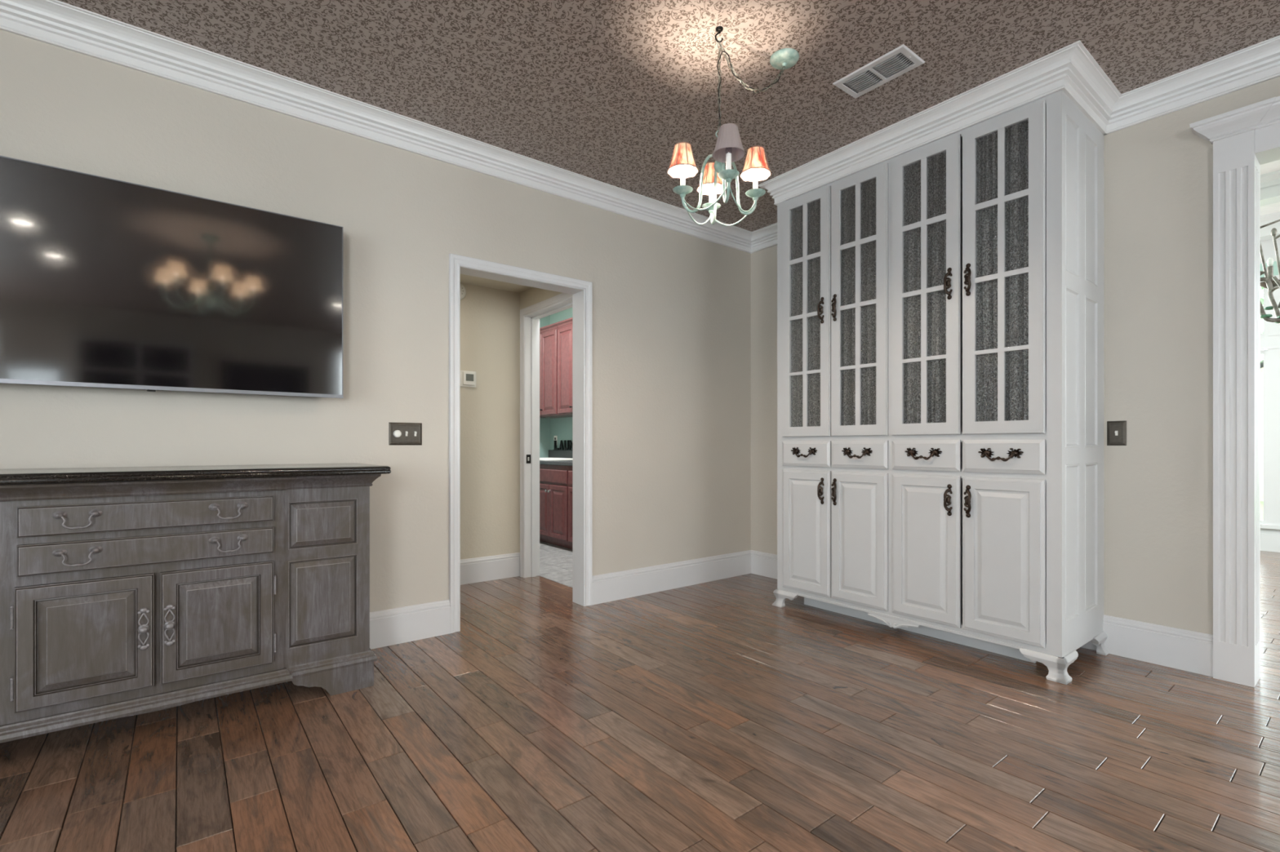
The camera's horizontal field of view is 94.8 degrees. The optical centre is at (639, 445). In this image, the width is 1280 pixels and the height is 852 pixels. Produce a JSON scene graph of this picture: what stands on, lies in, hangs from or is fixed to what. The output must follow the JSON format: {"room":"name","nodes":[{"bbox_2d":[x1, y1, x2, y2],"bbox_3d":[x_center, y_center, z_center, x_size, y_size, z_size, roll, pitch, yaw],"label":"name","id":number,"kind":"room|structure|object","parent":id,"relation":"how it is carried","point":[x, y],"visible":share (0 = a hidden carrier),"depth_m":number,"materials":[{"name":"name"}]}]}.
{"room":"dining room","nodes":[
{"label":"dining room","id":0,"kind":"room"},
{"bbox_2d":[0,30,751,612],"bbox_3d":[-1.709,-0.330,2.869,6.845,2.760,0.120,0,0,-38],"label":"wall","id":1,"kind":"structure","parent":0,"point":[672,309],"depth_m":3.15,"materials":[{"name":"paint"}]},
{"bbox_2d":[0,155,342,398],"bbox_3d":[-2.055,-0.638,2.443,1.474,0.837,0.124,0,0,-38],"label":"television","id":2,"kind":"object","parent":1,"relation":"attached to","point":[105,282],"visible":1,"depth_m":2.42,"materials":[{"name":"black glossy glass screen"},{"name":"brushed silver metal"}]},
{"bbox_2d":[0,0,777,253],"bbox_3d":[-1.490,-1.643,2.475,6.705,0.134,0.771,0,0,-38],"label":"trim","id":3,"kind":"structure","parent":1,"relation":"attached to","point":[55,23],"depth_m":2.86,"materials":[{"name":"white paint"}]},
{"bbox_2d":[388,422,422,444],"bbox_3d":[-1.248,-0.060,3.141,0.171,0.120,0.020,0,0,-38],"label":"triple switch plate","id":4,"kind":"object","parent":1,"relation":"attached to","point":[399,433],"visible":1,"depth_m":3.14,"materials":[{"name":"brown metal"}]},
{"bbox_2d":[369,599,450,649],"bbox_3d":[-2.712,0.957,1.997,4.190,0.187,0.018,0,0,-38],"label":"baseboard","id":5,"kind":"structure","parent":1,"relation":"attached to","point":[389,627],"depth_m":3.14,"materials":[{"name":"white paint"}]},
{"bbox_2d":[448,253,592,633],"bbox_3d":[-0.730,-0.010,3.630,0.947,2.120,0.149,0,0,-38],"label":"door frame","id":6,"kind":"structure","parent":1,"relation":"in","point":[581,291],"depth_m":3.78,"materials":[{"name":"white paint"}]},
{"bbox_2d":[592,550,751,604],"bbox_3d":[0.300,0.957,4.354,1.572,0.187,0.018,0,0,-38],"label":"baseboard","id":7,"kind":"structure","parent":1,"relation":"attached to","point":[614,586],"depth_m":4.26,"materials":[{"name":"white paint"}]},
{"bbox_2d":[460,282,519,559],"bbox_3d":[-2.242,-0.330,3.805,3.158,2.760,0.100,0,0,-38],"label":"wall","id":8,"kind":"structure","parent":0,"point":[490,317],"depth_m":4.58,"materials":[{"name":"paint"}]},
{"bbox_2d":[460,283,466,299],"bbox_3d":[-1.364,-1.155,4.405,0.132,0.132,0.037,0,0,-38],"label":"smoke detector","id":9,"kind":"object","parent":8,"relation":"attached to","point":[463,291],"visible":0.28,"depth_m":4.42,"materials":[{"name":"white plastic"}]},
{"bbox_2d":[460,370,475,387],"bbox_3d":[-1.300,-0.502,4.461,0.130,0.121,0.028,0,0,-38],"label":"thermostat","id":10,"kind":"object","parent":8,"relation":"attached to","point":[468,379],"visible":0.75,"depth_m":4.45,"materials":[{"name":"white plastic"}]},
{"bbox_2d":[460,552,519,585],"bbox_3d":[-2.206,0.957,3.758,3.158,0.187,0.018,0,0,-38],"label":"baseboard","id":11,"kind":"structure","parent":8,"relation":"attached to","point":[476,570],"depth_m":4.56,"materials":[{"name":"white paint"}]},
{"bbox_2d":[460,274,532,293],"bbox_3d":[-1.917,-1.275,3.389,3.158,0.100,0.955,0,0,-38],"label":"ceiling","id":12,"kind":"structure","parent":8,"relation":"on","point":[466,279],"depth_m":4.48,"materials":[{"name":"paint"}]},
{"bbox_2d":[520,287,561,310],"bbox_3d":[-1.314,-0.330,5.278,0.120,2.760,3.187,0,0,-38],"label":"wall","id":13,"kind":"structure","parent":0,"point":[533,295],"depth_m":4.54,"materials":[{"name":"paint"}]},
{"bbox_2d":[520,293,572,577],"bbox_3d":[-0.632,-0.015,4.395,0.144,2.130,0.881,0,0,-38],"label":"door frame","id":14,"kind":"structure","parent":13,"relation":"in","point":[530,317],"depth_m":4.68,"materials":[{"name":"white paint"}]},
{"bbox_2d":[539,315,550,457],"bbox_3d":[-1.645,-0.330,6.977,1.452,2.760,0.104,0,0,-38],"label":"wall","id":15,"kind":"structure","parent":0,"point":[544,424],"depth_m":7.28,"materials":[{"name":"teal paint"}]},
{"bbox_2d":[550,307,572,449],"bbox_3d":[-0.163,-0.330,6.179,0.100,2.760,3.187,0,0,-38],"label":"wall","id":16,"kind":"structure","parent":0,"point":[562,428],"depth_m":7.11,"materials":[{"name":"teal paint"}]},
{"bbox_2d":[539,323,572,418],"bbox_3d":[-1.016,-0.840,6.881,0.380,1.020,0.710,0,0,-38],"label":"upper cabinet","id":17,"kind":"object","parent":16,"relation":"attached to","point":[548,334],"visible":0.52,"depth_m":6.65,"materials":[{"name":"red wood"}]},
{"bbox_2d":[554,435,557,445],"bbox_3d":[-1.035,-0.055,7.202,0.011,0.120,0.070,0,0,-38],"label":"wall outlet","id":18,"kind":"object","parent":16,"relation":"attached to","point":[555,437],"visible":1,"depth_m":7.18,"materials":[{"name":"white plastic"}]},
{"bbox_2d":[548,449,572,458],"bbox_3d":[-0.459,0.112,6.454,0.022,0.104,2.172,0,0,-38],"label":"backsplash","id":19,"kind":"structure","parent":16,"relation":"attached to","point":[552,453],"depth_m":7.07,"materials":[{"name":"grey stone"}]},
{"bbox_2d":[555,317,572,415],"bbox_3d":[-0.577,-0.840,6.320,0.380,1.020,0.706,0,0,-38],"label":"upper cabinet","id":20,"kind":"object","parent":16,"relation":"attached to","point":[565,326],"visible":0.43,"depth_m":6.37,"materials":[{"name":"red wood"}]},
{"bbox_2d":[0,541,1279,851],"bbox_3d":[1.692,1.075,2.624,12.100,0.051,11.248,0,0,-38],"label":"floor","id":21,"kind":"structure","parent":0,"point":[714,716],"depth_m":2.03,"materials":[{"name":"brown wood"}]},
{"bbox_2d":[0,462,391,743],"bbox_3d":[-1.868,0.570,2.284,1.560,0.960,0.590,0,0,-38],"label":"sideboard","id":22,"kind":"object","parent":21,"relation":"on","point":[125,591],"visible":1,"depth_m":2.14,"materials":[{"name":"grey wood"}]},
{"bbox_2d":[539,464,572,549],"bbox_3d":[-0.712,0.627,6.265,0.640,0.845,0.713,0,0,-38],"label":"base cabinet","id":23,"kind":"object","parent":21,"relation":"on","point":[553,479],"visible":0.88,"depth_m":6.02,"materials":[{"name":"red wood"}]},
{"bbox_2d":[568,466,572,542],"bbox_3d":[-0.271,0.627,5.702,0.640,0.845,0.713,0,0,-38],"label":"base cabinet","id":24,"kind":"object","parent":21,"relation":"on","point":[570,471],"visible":0.1,"depth_m":5.76,"materials":[{"name":"red wood"}]},
{"bbox_2d":[539,449,572,466],"bbox_3d":[-0.697,0.132,6.268,0.627,0.143,2.172,0,0,-38],"label":"countertop","id":25,"kind":"structure","parent":24,"relation":"on","point":[552,453],"depth_m":6.88,"materials":[{"name":"grey stone"}]},
{"bbox_2d":[539,457,572,460],"bbox_3d":[-1.041,0.157,6.677,0.450,0.014,0.700,0,0,-38],"label":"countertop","id":26,"kind":"structure","parent":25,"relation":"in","point":[540,459],"depth_m":6.42,"materials":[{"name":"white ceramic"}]},
{"bbox_2d":[554,440,572,450],"bbox_3d":[-0.708,0.002,6.756,0.032,0.120,1.115,0,0,-38],"label":"letter sign","id":27,"kind":"object","parent":25,"relation":"on","point":[569,447],"visible":0.4,"depth_m":6.98,"materials":[{"name":"black metal"}]},
{"bbox_2d":[758,40,1121,684],"bbox_3d":[1.598,-0.330,3.400,0.720,2.760,1.761,0,0,-38],"label":"hutch","id":28,"kind":"object","parent":21,"relation":"on","point":[940,268],"visible":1,"depth_m":2.95,"materials":[{"name":"white paint"}]},
{"bbox_2d":[791,200,820,426],"bbox_3d":[1.107,-0.810,3.729,0.146,1.450,0.265,0,0,-38],"label":"curtain","id":29,"kind":"object","parent":28,"relation":"hanging from","point":[813,207],"depth_m":3.68,"materials":[{"name":"grey fabric"}]},
{"bbox_2d":[841,177,875,425],"bbox_3d":[1.311,-0.810,3.428,0.099,1.450,0.265,0,0,-38],"label":"curtain","id":30,"kind":"object","parent":28,"relation":"hanging from","point":[868,188],"depth_m":3.41,"materials":[{"name":"grey fabric"}]},
{"bbox_2d":[903,151,946,423],"bbox_3d":[1.544,-0.810,3.127,0.095,1.450,0.265,0,0,-38],"label":"curtain","id":31,"kind":"object","parent":28,"relation":"hanging from","point":[936,163],"depth_m":3.12,"materials":[{"name":"grey fabric"}]},
{"bbox_2d":[976,120,1028,422],"bbox_3d":[1.782,-0.810,2.845,0.123,1.450,0.265,0,0,-38],"label":"curtain","id":32,"kind":"object","parent":28,"relation":"hanging from","point":[1016,135],"depth_m":2.83,"materials":[{"name":"grey fabric"}]},
{"bbox_2d":[57,0,1279,231],"bbox_3d":[0.385,-1.735,0.081,6.945,0.050,7.093,0,0,-38],"label":"ceiling","id":33,"kind":"structure","parent":0,"point":[606,91],"depth_m":2.56,"materials":[{"name":"paper"}]},
{"bbox_2d":[667,26,799,226],"bbox_3d":[0.403,-1.322,2.502,0.350,0.777,0.580,0,0,42],"label":"chandelier","id":34,"kind":"object","parent":33,"relation":"hanging from","point":[729,149],"visible":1,"depth_m":2.41,"materials":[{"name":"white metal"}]},
{"bbox_2d":[832,44,924,98],"bbox_3d":[1.092,-1.704,2.704,0.190,0.012,0.347,0,0,-38],"label":"ceiling vent","id":35,"kind":"object","parent":33,"relation":"in","point":[900,60],"visible":1,"depth_m":2.69,"materials":[{"name":"white metal"}]},
{"bbox_2d":[751,76,1279,635],"bbox_3d":[3.072,-0.330,2.184,0.120,2.760,6.853,0,0,-38],"label":"wall","id":36,"kind":"structure","parent":0,"point":[1158,173],"depth_m":2.84,"materials":[{"name":"paint"}]},
{"bbox_2d":[751,550,1213,676],"bbox_3d":[1.755,0.957,3.754,0.018,0.187,2.756,0,0,-38],"label":"baseboard","id":37,"kind":"structure","parent":36,"relation":"attached to","point":[1188,651],"depth_m":2.83,"materials":[{"name":"white paint"}]},
{"bbox_2d":[1106,421,1126,445],"bbox_3d":[2.387,-0.059,2.949,0.016,0.123,0.078,0,0,-38],"label":"switch plate","id":38,"kind":"object","parent":36,"relation":"attached to","point":[1116,430],"visible":1,"depth_m":2.95,"materials":[{"name":"brown metal"}]},
{"bbox_2d":[1104,35,1279,134],"bbox_3d":[3.713,-1.643,1.193,0.091,0.134,4.503,0,0,-38],"label":"trim","id":39,"kind":"structure","parent":36,"relation":"attached to","point":[1259,63],"depth_m":2.69,"materials":[{"name":"white paint"}]},
{"bbox_2d":[1189,96,1279,687],"bbox_3d":[3.338,-0.202,1.777,0.243,2.504,2.445,0,0,-38],"label":"door frame","id":40,"kind":"structure","parent":36,"relation":"in","point":[1245,139],"depth_m":2.60,"materials":[{"name":"white paint"}]},
{"bbox_2d":[1260,237,1279,552],"bbox_3d":[6.728,-0.550,5.264,0.155,3.200,9.010,0,0,-38],"label":"wall","id":41,"kind":"structure","parent":0,"point":[1270,533],"depth_m":5.80,"materials":[{"name":"white paint"}]},
{"bbox_2d":[1260,281,1268,524],"bbox_3d":[5.955,-0.431,6.247,0.040,2.438,0.990,0,0,-38],"label":"window","id":42,"kind":"structure","parent":41,"relation":"in","point":[1265,353],"depth_m":5.86,"materials":[{"name":"white paint"}]},
{"bbox_2d":[1260,169,1279,241],"bbox_3d":[5.037,-2.050,3.624,4.600,0.180,8.300,0,0,-38],"label":"trim","id":43,"kind":"structure","parent":41,"relation":"attached to","point":[1269,182],"depth_m":4.70,"materials":[{"name":"white paint"}]},
{"bbox_2d":[1260,160,1279,215],"bbox_3d":[5.049,-2.170,3.633,4.770,0.060,8.300,0,0,-38],"label":"ceiling","id":44,"kind":"structure","parent":0,"point":[1272,166],"depth_m":4.62,"materials":[{"name":"white paint"}]},
{"bbox_2d":[1260,219,1279,324],"bbox_3d":[3.635,-1.357,3.063,0.764,1.386,0.718,0,0,-38],"label":"chandelier","id":45,"kind":"object","parent":44,"relation":"hanging from","point":[1270,282],"visible":0.65,"depth_m":3.35,"materials":[{"name":"grey metal"}]},
{"label":"outside","id":46,"kind":"structure","parent":0,"visible":0},
{"bbox_2d":[1260,501,1263,519],"bbox_3d":[27.052,1.300,21.169,51.300,0.100,80.000,0,0,-38],"label":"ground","id":47,"kind":"structure","parent":46,"point":[1261,502],"depth_m":11.25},
{"bbox_2d":[1260,354,1263,501],"bbox_3d":[15.836,-0.825,13.027,3.400,4.150,5.800,0,0,-38],"label":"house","id":48,"kind":"structure","parent":47,"relation":"on","point":[1261,355],"depth_m":13.11,"materials":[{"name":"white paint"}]},
{"bbox_2d":[1260,287,1263,333],"bbox_3d":[10.782,-2.329,9.256,5.538,7.166,9.012,0,0,-38],"label":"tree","id":49,"kind":"object","parent":47,"relation":"on","point":[1262,288],"visible":0.02,"depth_m":9.37,"materials":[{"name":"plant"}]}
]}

